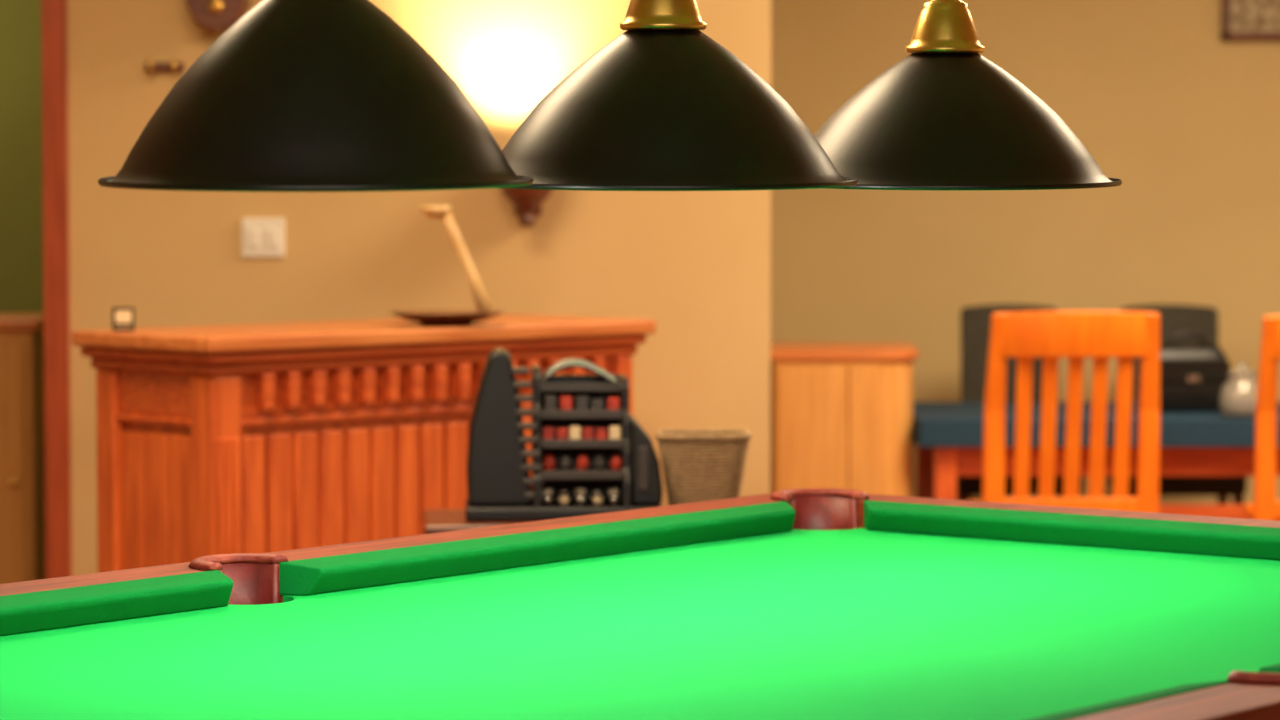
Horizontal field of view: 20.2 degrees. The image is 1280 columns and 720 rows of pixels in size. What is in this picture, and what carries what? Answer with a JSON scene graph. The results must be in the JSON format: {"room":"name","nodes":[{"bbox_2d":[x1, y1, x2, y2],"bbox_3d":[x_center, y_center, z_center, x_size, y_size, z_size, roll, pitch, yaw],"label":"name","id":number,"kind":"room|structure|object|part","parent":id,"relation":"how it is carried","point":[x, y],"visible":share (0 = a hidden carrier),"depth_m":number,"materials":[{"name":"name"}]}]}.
{"room":"games hall","nodes":[
{"label":"games hall","id":0,"kind":"room"},
{"bbox_2d":[0,0,43,312],"bbox_3d":[-1.900,-0.556,11.141,4.200,2.700,0.150,0,3,0],"label":"wall","id":1,"kind":"structure","parent":0,"point":[21,157],"depth_m":11.06,"materials":[{"name":"paint"}]},
{"bbox_2d":[68,0,770,575],"bbox_3d":[-0.568,-0.462,9.293,1.805,2.700,0.150,0,3,0],"label":"wall","id":2,"kind":"structure","parent":0,"point":[696,264],"depth_m":9.23,"materials":[{"name":"paint"}]},
{"bbox_2d":[41,0,71,578],"bbox_3d":[-1.494,-0.212,9.301,0.063,2.200,0.200,0,3,0],"label":"trim","id":3,"kind":"structure","parent":2,"relation":"attached to","point":[54,13],"depth_m":9.20,"materials":[{"name":"brown wood"}]},
{"bbox_2d":[144,58,183,72],"bbox_3d":[-1.215,-0.749,9.173,0.100,0.039,0.065,0,3,0],"label":"coat hook","id":4,"kind":"object","parent":2,"relation":"attached to","point":[150,66],"visible":1,"depth_m":9.18,"materials":[{"name":"brown wood"}]},
{"bbox_3d":[-1.215,-0.748,9.195,0.100,0.024,0.022,0,3,0],"label":"plate","id":5,"kind":"part","parent":4,"relation":"part of","materials":[{"name":"brown wood"}]},
{"bbox_2d":[186,0,249,32],"bbox_3d":[-1.070,-1.046,9.123,0.175,0.431,0.132,0,3,0],"label":"wall clock","id":6,"kind":"object","parent":2,"relation":"attached to","point":[218,16],"visible":0.86,"depth_m":9.08,"materials":[{"name":"brown wood"}]},
{"bbox_2d":[242,218,284,256],"bbox_3d":[-0.965,-0.313,9.218,0.110,0.100,0.016,0,3,0],"label":"light switch","id":7,"kind":"object","parent":2,"relation":"attached to","point":[261,237],"visible":1,"depth_m":9.22,"materials":[{"name":"white plastic"}]},
{"bbox_2d":[501,188,552,225],"bbox_3d":[-0.285,-0.431,9.117,0.170,0.185,0.205,0,3,0],"label":"wall sconce","id":8,"kind":"object","parent":2,"relation":"attached to","point":[527,203],"visible":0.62,"depth_m":9.07,"materials":[{"name":"brown wood"}]},
{"bbox_2d":[771,0,1279,503],"bbox_3d":[2.107,-0.584,11.690,3.785,2.700,0.150,0,3,0],"label":"wall","id":9,"kind":"structure","parent":0,"point":[1187,118],"depth_m":11.62,"materials":[{"name":"beige paint"}]},
{"bbox_2d":[1221,0,1279,39],"bbox_3d":[2.060,-1.209,11.565,0.380,0.360,0.038,0,3,0],"label":"picture frame","id":10,"kind":"object","parent":9,"relation":"attached to","point":[1240,19],"visible":1,"depth_m":11.56,"materials":[{"name":"brown wood"}]},
{"bbox_2d":[1230,0,1279,31],"bbox_3d":[2.060,-1.209,11.569,0.332,0.312,0.018,0,3,0],"label":"print","id":11,"kind":"object","parent":10,"relation":"on","point":[1245,15],"depth_m":11.56},
{"bbox_3d":[0.000,-1.645,4.973,8.000,0.100,15.100,0,3,0],"label":"ceiling","id":12,"kind":"structure","parent":0,"visible":0},
{"bbox_2d":[98,0,533,191],"bbox_3d":[-0.375,-0.874,4.147,0.504,1.356,0.504,0,3,0],"label":"pendant lamp","id":13,"kind":"object","parent":12,"relation":"hanging from","point":[295,95],"visible":1,"depth_m":4.03,"materials":[{"name":"black metal"}]},
{"bbox_2d":[502,0,857,190],"bbox_3d":[0.030,-0.897,4.624,0.504,1.357,0.504,0,3,0],"label":"pendant lamp","id":14,"kind":"object","parent":12,"relation":"hanging from","point":[662,105],"visible":0.94,"depth_m":4.51,"materials":[{"name":"black metal"}]},
{"bbox_2d":[814,0,1121,189],"bbox_3d":[0.434,-0.921,5.103,0.504,1.358,0.504,0,3,0],"label":"pendant lamp","id":15,"kind":"object","parent":12,"relation":"hanging from","point":[944,116],"visible":0.9,"depth_m":4.99,"materials":[{"name":"black metal"}]},
{"bbox_3d":[0.000,1.152,5.115,8.000,0.100,15.100,0,3,0],"label":"floor","id":16,"kind":"structure","parent":0,"visible":0},
{"bbox_2d":[0,313,45,583],"bbox_3d":[-2.250,0.357,10.299,1.140,0.962,0.505,0,3,0],"label":"storage cabinet","id":17,"kind":"object","parent":16,"relation":"on","point":[22,395],"visible":0.6,"depth_m":10.08,"materials":[{"name":"beige wood"}]},
{"bbox_3d":[-1.750,0.340,10.060,0.030,0.020,0.030,0,3,0],"label":"knob","id":18,"kind":"part","parent":17,"relation":"part of","materials":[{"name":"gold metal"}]},
{"bbox_3d":[-1.890,0.369,10.083,0.340,0.840,0.018,0,3,0],"label":"door","id":19,"kind":"part","parent":17,"relation":"part of","materials":[{"name":"beige wood"}]},
{"bbox_2d":[72,314,655,572],"bbox_3d":[-0.611,0.428,8.323,0.493,1.020,1.358,3,4,45],"label":"bar counter","id":20,"kind":"object","parent":16,"relation":"on","point":[263,437],"depth_m":7.95,"materials":[{"name":"brown wood"}]},
{"bbox_3d":[-1.166,0.436,8.015,0.070,0.835,0.058,3,4,45],"label":"post","id":21,"kind":"part","parent":20,"relation":"part of","materials":[{"name":"brown wood"}]},
{"bbox_2d":[112,307,133,330],"bbox_3d":[-1.142,-0.090,7.956,0.048,0.052,0.029,-1,3,-12],"label":"photo frame","id":22,"kind":"object","parent":20,"relation":"on","point":[121,316],"visible":1,"depth_m":7.95,"materials":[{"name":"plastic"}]},
{"bbox_2d":[115,310,131,322],"bbox_3d":[-1.141,-0.096,7.949,0.036,0.028,0.003,-1,3,-12],"label":"print","id":23,"kind":"object","parent":22,"relation":"on","point":[121,316],"depth_m":7.95},
{"bbox_3d":[-0.915,0.448,7.784,0.083,0.835,0.083,3,4,45],"label":"corner post","id":24,"kind":"part","parent":20,"relation":"part of","materials":[{"name":"brown wood"}]},
{"bbox_3d":[-0.613,-0.035,8.297,0.464,0.023,1.324,3,4,45],"label":"cornice","id":25,"kind":"part","parent":20,"relation":"part of","materials":[{"name":"brown wood"}]},
{"bbox_2d":[388,310,504,325],"bbox_3d":[-0.445,-0.096,8.276,0.270,0.030,0.270,0,3,0],"label":"serving bowl","id":26,"kind":"object","parent":20,"relation":"on","point":[425,317],"visible":0.97,"depth_m":8.21,"materials":[{"name":"brown wood"}]},
{"bbox_2d":[419,205,492,313],"bbox_3d":[-0.423,-0.230,8.269,0.171,0.251,0.076,0,3,0],"label":"ladle","id":27,"kind":"object","parent":26,"relation":"on","point":[482,302],"visible":1,"depth_m":8.26,"materials":[{"name":"brown wood"}]},
{"bbox_3d":[-0.401,-0.230,8.269,0.128,0.251,0.036,0,3,0],"label":"handle","id":28,"kind":"part","parent":27,"relation":"part of","materials":[{"name":"brown wood"}]},
{"bbox_3d":[-0.063,0.405,8.623,0.058,0.835,0.080,3,4,45],"label":"post","id":29,"kind":"part","parent":20,"relation":"part of","materials":[{"name":"brown wood"}]},
{"bbox_2d":[423,509,531,533],"bbox_3d":[-0.099,0.652,7.414,0.690,0.665,0.360,0,3,-4],"label":"side table","id":30,"kind":"object","parent":16,"relation":"on","point":[434,520],"visible":0.1,"depth_m":7.26,"materials":[{"name":"brown wood"}]},
{"bbox_2d":[465,347,662,520],"bbox_3d":[-0.158,0.148,7.372,0.400,0.343,0.230,0,3,-3],"label":"display rack","id":31,"kind":"object","parent":30,"relation":"on","point":[590,456],"visible":0.99,"depth_m":7.29,"materials":[{"name":"black plastic"}]},
{"bbox_3d":[-0.211,0.154,7.367,0.016,0.277,0.215,0,3,-3],"label":"panel","id":32,"kind":"part","parent":31,"relation":"part of","materials":[{"name":"black plastic"}]},
{"bbox_2d":[542,488,551,495],"bbox_3d":[-0.189,0.271,7.327,0.022,0.020,0.022,0,3,-3],"label":"cup","id":33,"kind":"object","parent":31,"relation":"on","point":[548,492],"depth_m":7.32,"materials":[{"name":"beige ceramic"}]},
{"bbox_2d":[542,496,552,505],"bbox_3d":[-0.188,0.285,7.297,0.022,0.020,0.022,0,3,-3],"label":"cup","id":34,"kind":"object","parent":31,"relation":"on","point":[547,500],"depth_m":7.29,"materials":[{"name":"white ceramic"}]},
{"bbox_2d":[543,455,555,470],"bbox_3d":[-0.184,0.210,7.304,0.026,0.035,0.026,0,3,-3],"label":"jar","id":35,"kind":"object","parent":31,"relation":"on","point":[549,463],"depth_m":7.29,"materials":[{"name":"red"}]},
{"bbox_2d":[558,488,568,495],"bbox_3d":[-0.155,0.271,7.328,0.022,0.020,0.022,0,3,-3],"label":"cup","id":36,"kind":"object","parent":31,"relation":"on","point":[562,492],"depth_m":7.32,"materials":[{"name":"grey ceramic"}]},
{"bbox_2d":[559,496,569,504],"bbox_3d":[-0.154,0.285,7.299,0.022,0.020,0.022,0,3,-3],"label":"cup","id":37,"kind":"object","parent":31,"relation":"on","point":[564,500],"depth_m":7.29,"materials":[{"name":"beige ceramic"}]},
{"bbox_2d":[560,455,571,470],"bbox_3d":[-0.150,0.210,7.305,0.026,0.035,0.026,0,3,-3],"label":"jar","id":38,"kind":"object","parent":31,"relation":"on","point":[565,462],"depth_m":7.30,"materials":[{"name":"grey plastic"}]},
{"bbox_2d":[542,467,609,470],"bbox_3d":[-0.121,0.229,7.359,0.168,0.008,0.177,0,3,-3],"label":"shelf","id":39,"kind":"object","parent":31,"relation":"attached to","point":[543,468],"depth_m":7.30,"materials":[{"name":"black plastic"}]},
{"bbox_2d":[575,488,585,495],"bbox_3d":[-0.121,0.271,7.330,0.022,0.020,0.022,0,3,-3],"label":"cup","id":40,"kind":"object","parent":31,"relation":"on","point":[579,492],"depth_m":7.32,"materials":[{"name":"beige"}]},
{"bbox_3d":[-0.120,0.023,7.321,0.142,0.048,0.008,0,3,-3],"label":"roof trim","id":41,"kind":"part","parent":31,"relation":"part of","materials":[{"name":"silver metal"}]},
{"bbox_2d":[576,495,585,504],"bbox_3d":[-0.120,0.285,7.301,0.022,0.020,0.022,0,3,-3],"label":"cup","id":42,"kind":"object","parent":31,"relation":"on","point":[580,499],"depth_m":7.29,"materials":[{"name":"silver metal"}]},
{"bbox_2d":[576,455,588,470],"bbox_3d":[-0.116,0.210,7.307,0.026,0.035,0.026,0,3,-3],"label":"jar","id":43,"kind":"object","parent":31,"relation":"on","point":[582,463],"depth_m":7.30,"materials":[{"name":"red"}]},
{"bbox_2d":[592,488,602,495],"bbox_3d":[-0.087,0.271,7.332,0.022,0.020,0.022,0,3,-3],"label":"cup","id":44,"kind":"object","parent":31,"relation":"on","point":[595,492],"depth_m":7.32,"materials":[{"name":"grey ceramic"}]},
{"bbox_2d":[592,495,602,504],"bbox_3d":[-0.086,0.285,7.303,0.022,0.020,0.022,0,3,-3],"label":"cup","id":45,"kind":"object","parent":31,"relation":"on","point":[597,499],"depth_m":7.30,"materials":[{"name":"beige ceramic"}]},
{"bbox_2d":[593,455,605,469],"bbox_3d":[-0.082,0.210,7.309,0.026,0.035,0.026,0,3,-3],"label":"jar","id":46,"kind":"object","parent":31,"relation":"on","point":[599,463],"depth_m":7.30,"materials":[{"name":"grey plastic"}]},
{"bbox_2d":[608,488,618,495],"bbox_3d":[-0.053,0.271,7.334,0.022,0.020,0.022,0,3,-3],"label":"cup","id":47,"kind":"object","parent":31,"relation":"on","point":[613,491],"depth_m":7.32,"materials":[{"name":"beige ceramic"}]},
{"bbox_2d":[609,495,619,504],"bbox_3d":[-0.052,0.284,7.304,0.022,0.020,0.022,0,3,-3],"label":"cup","id":48,"kind":"object","parent":31,"relation":"on","point":[614,499],"depth_m":7.30,"materials":[{"name":"silver metal"}]},
{"bbox_2d":[610,455,621,469],"bbox_3d":[-0.048,0.210,7.311,0.026,0.035,0.026,0,3,-3],"label":"jar","id":49,"kind":"object","parent":31,"relation":"on","point":[616,461],"depth_m":7.30,"materials":[{"name":"red"}]},
{"bbox_3d":[-0.032,0.165,7.377,0.016,0.258,0.215,0,3,-3],"label":"panel","id":50,"kind":"part","parent":31,"relation":"part of","materials":[{"name":"black plastic"}]},
{"bbox_2d":[655,429,751,504],"bbox_3d":[0.130,0.233,7.391,0.198,0.172,0.172,0,3,0],"label":"wicker basket","id":51,"kind":"object","parent":30,"relation":"on","point":[699,465],"visible":0.8,"depth_m":7.32,"materials":[{"name":"beige wicker"}]},
{"bbox_2d":[0,488,1279,719],"bbox_3d":[0.097,0.715,4.433,1.820,0.841,2.910,2,4,38],"label":"table","id":52,"kind":"object","parent":16,"relation":"on","point":[801,603],"visible":1,"depth_m":4.63,"materials":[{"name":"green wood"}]},
{"bbox_2d":[0,570,232,635],"bbox_3d":[-0.916,0.330,4.372,0.054,0.046,1.194,2,4,38],"label":"cushion","id":53,"kind":"object","parent":52,"relation":"on","point":[107,604],"depth_m":4.65,"materials":[{"name":"green fabric"}]},
{"bbox_2d":[279,501,795,594],"bbox_3d":[-0.108,0.278,5.405,0.054,0.046,1.194,2,4,38],"label":"cushion","id":54,"kind":"object","parent":52,"relation":"on","point":[397,567],"depth_m":5.31,"materials":[{"name":"green fabric"}]},
{"bbox_2d":[863,500,1279,559],"bbox_3d":[0.908,0.275,5.451,1.416,0.046,0.054,2,4,38],"label":"cushion","id":55,"kind":"object","parent":52,"relation":"on","point":[1124,534],"depth_m":5.61,"materials":[{"name":"green fabric"}]},
{"bbox_2d":[1029,680,1235,719],"bbox_3d":[0.272,0.381,3.382,0.054,0.046,1.094,2,4,38],"label":"cushion","id":56,"kind":"object","parent":52,"relation":"on","point":[1169,694],"depth_m":3.65,"materials":[{"name":"green fabric"}]},
{"bbox_2d":[1259,663,1279,672],"bbox_3d":[1.079,0.328,4.415,0.054,0.046,1.294,2,4,38],"label":"cushion","id":57,"kind":"object","parent":52,"relation":"on","point":[1275,668],"depth_m":3.93,"materials":[{"name":"green fabric"}]},
{"bbox_2d":[770,342,918,496],"bbox_3d":[0.570,0.401,10.227,0.420,0.881,0.472,0,3,0],"label":"sideboard","id":58,"kind":"object","parent":16,"relation":"on","point":[841,413],"visible":0.38,"depth_m":9.99,"materials":[{"name":"beige wood"}]},
{"bbox_3d":[0.477,0.388,9.998,0.195,0.750,0.010,0,3,0],"label":"door","id":59,"kind":"part","parent":58,"relation":"part of","materials":[{"name":"beige wood"}]},
{"bbox_3d":[0.621,0.388,9.998,0.084,0.750,0.010,0,3,0],"label":"door","id":60,"kind":"part","parent":58,"relation":"part of","materials":[{"name":"beige wood"}]},
{"bbox_2d":[957,304,1082,500],"bbox_3d":[1.145,0.318,11.047,0.380,0.963,0.434,0,3,0],"label":"upholstered chair","id":61,"kind":"object","parent":16,"relation":"on","point":[975,320],"visible":0.23,"depth_m":11.14,"materials":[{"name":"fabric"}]},
{"bbox_3d":[0.980,0.604,10.870,0.030,0.410,0.030,0,3,0],"label":"leg","id":62,"kind":"part","parent":61,"relation":"part of","materials":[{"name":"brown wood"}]},
{"bbox_3d":[1.145,0.061,11.173,0.300,0.463,0.156,0,3,0],"label":"backrest","id":63,"kind":"part","parent":61,"relation":"part of","materials":[{"name":"fabric"}]},
{"bbox_3d":[1.145,0.362,11.003,0.380,0.080,0.340,0,3,0],"label":"seat","id":64,"kind":"part","parent":61,"relation":"part of","materials":[{"name":"fabric"}]},
{"bbox_2d":[982,311,1159,512],"bbox_3d":[1.127,0.365,9.652,0.466,1.011,0.538,0,3,-3],"label":"dining chair","id":65,"kind":"object","parent":16,"relation":"on","point":[1050,336],"visible":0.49,"depth_m":9.43,"materials":[{"name":"orange wood"}]},
{"bbox_3d":[0.932,0.378,9.454,0.056,1.005,0.100,0,3,-3],"label":"post","id":66,"kind":"part","parent":65,"relation":"part of","materials":[{"name":"orange wood"}]},
{"bbox_3d":[1.135,0.386,9.493,0.380,0.045,0.027,0,3,-3],"label":"rail","id":67,"kind":"part","parent":65,"relation":"part of","materials":[{"name":"orange wood"}]},
{"bbox_3d":[1.139,-0.068,9.400,0.434,0.121,0.079,0,3,-3],"label":"crest rail","id":68,"kind":"part","parent":65,"relation":"part of","materials":[{"name":"orange wood"}]},
{"bbox_3d":[1.342,0.377,9.475,0.056,1.005,0.100,0,3,-3],"label":"post","id":69,"kind":"part","parent":65,"relation":"part of","materials":[{"name":"orange wood"}]},
{"bbox_2d":[913,402,1279,518],"bbox_3d":[1.677,0.489,10.366,1.815,0.690,0.795,0,3,0],"label":"dining table","id":70,"kind":"object","parent":16,"relation":"on","point":[947,436],"visible":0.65,"depth_m":10.02,"materials":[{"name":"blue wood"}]},
{"bbox_3d":[0.850,0.491,10.699,0.060,0.653,0.060,0,3,0],"label":"leg","id":71,"kind":"part","parent":70,"relation":"part of","materials":[{"name":"brown wood"}]},
{"bbox_3d":[0.850,0.524,10.040,0.060,0.653,0.060,0,3,0],"label":"leg","id":72,"kind":"part","parent":70,"relation":"part of","materials":[{"name":"brown wood"}]},
{"bbox_2d":[1160,332,1230,411],"bbox_3d":[1.566,0.033,10.289,0.256,0.227,0.122,0,3,-8],"label":"handbag","id":73,"kind":"object","parent":70,"relation":"on","point":[1192,377],"visible":0.82,"depth_m":10.24,"materials":[{"name":"black leather"}]},
{"bbox_3d":[1.565,-0.059,10.290,0.123,0.043,0.014,0,3,-8],"label":"handle","id":74,"kind":"part","parent":73,"relation":"part of","materials":[{"name":"black leather"}]},
{"bbox_2d":[1219,363,1257,417],"bbox_3d":[1.680,0.084,10.047,0.124,0.152,0.124,0,3,0],"label":"glass jar","id":75,"kind":"object","parent":70,"relation":"on","point":[1238,396],"visible":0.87,"depth_m":10.00,"materials":[{"name":"white"}]},
{"bbox_3d":[1.680,0.025,10.044,0.080,0.034,0.080,0,3,0],"label":"jar lid","id":76,"kind":"part","parent":75,"relation":"part of","materials":[{"name":"clear glass"}]},
{"bbox_2d":[1108,304,1246,503],"bbox_3d":[1.640,0.318,11.047,0.380,0.963,0.434,0,3,0],"label":"upholstered chair","id":77,"kind":"object","parent":16,"relation":"on","point":[1174,319],"visible":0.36,"depth_m":11.14,"materials":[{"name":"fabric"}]},
{"bbox_3d":[1.640,0.061,11.173,0.300,0.463,0.156,0,3,0],"label":"backrest","id":78,"kind":"part","parent":77,"relation":"part of","materials":[{"name":"fabric"}]},
{"bbox_3d":[1.640,0.362,11.003,0.380,0.080,0.340,0,3,0],"label":"seat","id":79,"kind":"part","parent":77,"relation":"part of","materials":[{"name":"fabric"}]},
{"bbox_3d":[1.805,0.589,11.159,0.030,0.410,0.030,0,3,0],"label":"leg","id":80,"kind":"part","parent":77,"relation":"part of","materials":[{"name":"brown wood"}]},
{"bbox_3d":[1.805,0.604,10.870,0.030,0.410,0.030,0,3,0],"label":"leg","id":81,"kind":"part","parent":77,"relation":"part of","materials":[{"name":"brown wood"}]},
{"bbox_2d":[1243,316,1279,520],"bbox_3d":[1.848,0.373,9.552,0.466,1.006,0.538,0,3,4],"label":"dining chair","id":82,"kind":"object","parent":16,"relation":"on","point":[1265,506],"visible":0.44,"depth_m":9.37,"materials":[{"name":"orange wood"}]},
{"bbox_3d":[1.853,0.417,9.616,0.440,0.030,0.415,0,3,4],"label":"seat","id":83,"kind":"part","parent":82,"relation":"part of","materials":[{"name":"orange wood"}]},
{"bbox_3d":[1.832,-0.058,9.300,0.434,0.121,0.079,0,3,4],"label":"crest rail","id":84,"kind":"part","parent":82,"relation":"part of","materials":[{"name":"orange wood"}]},
{"bbox_3d":[1.837,0.391,9.393,0.380,0.045,0.027,0,3,4],"label":"rail","id":85,"kind":"part","parent":82,"relation":"part of","materials":[{"name":"orange wood"}]}
]}

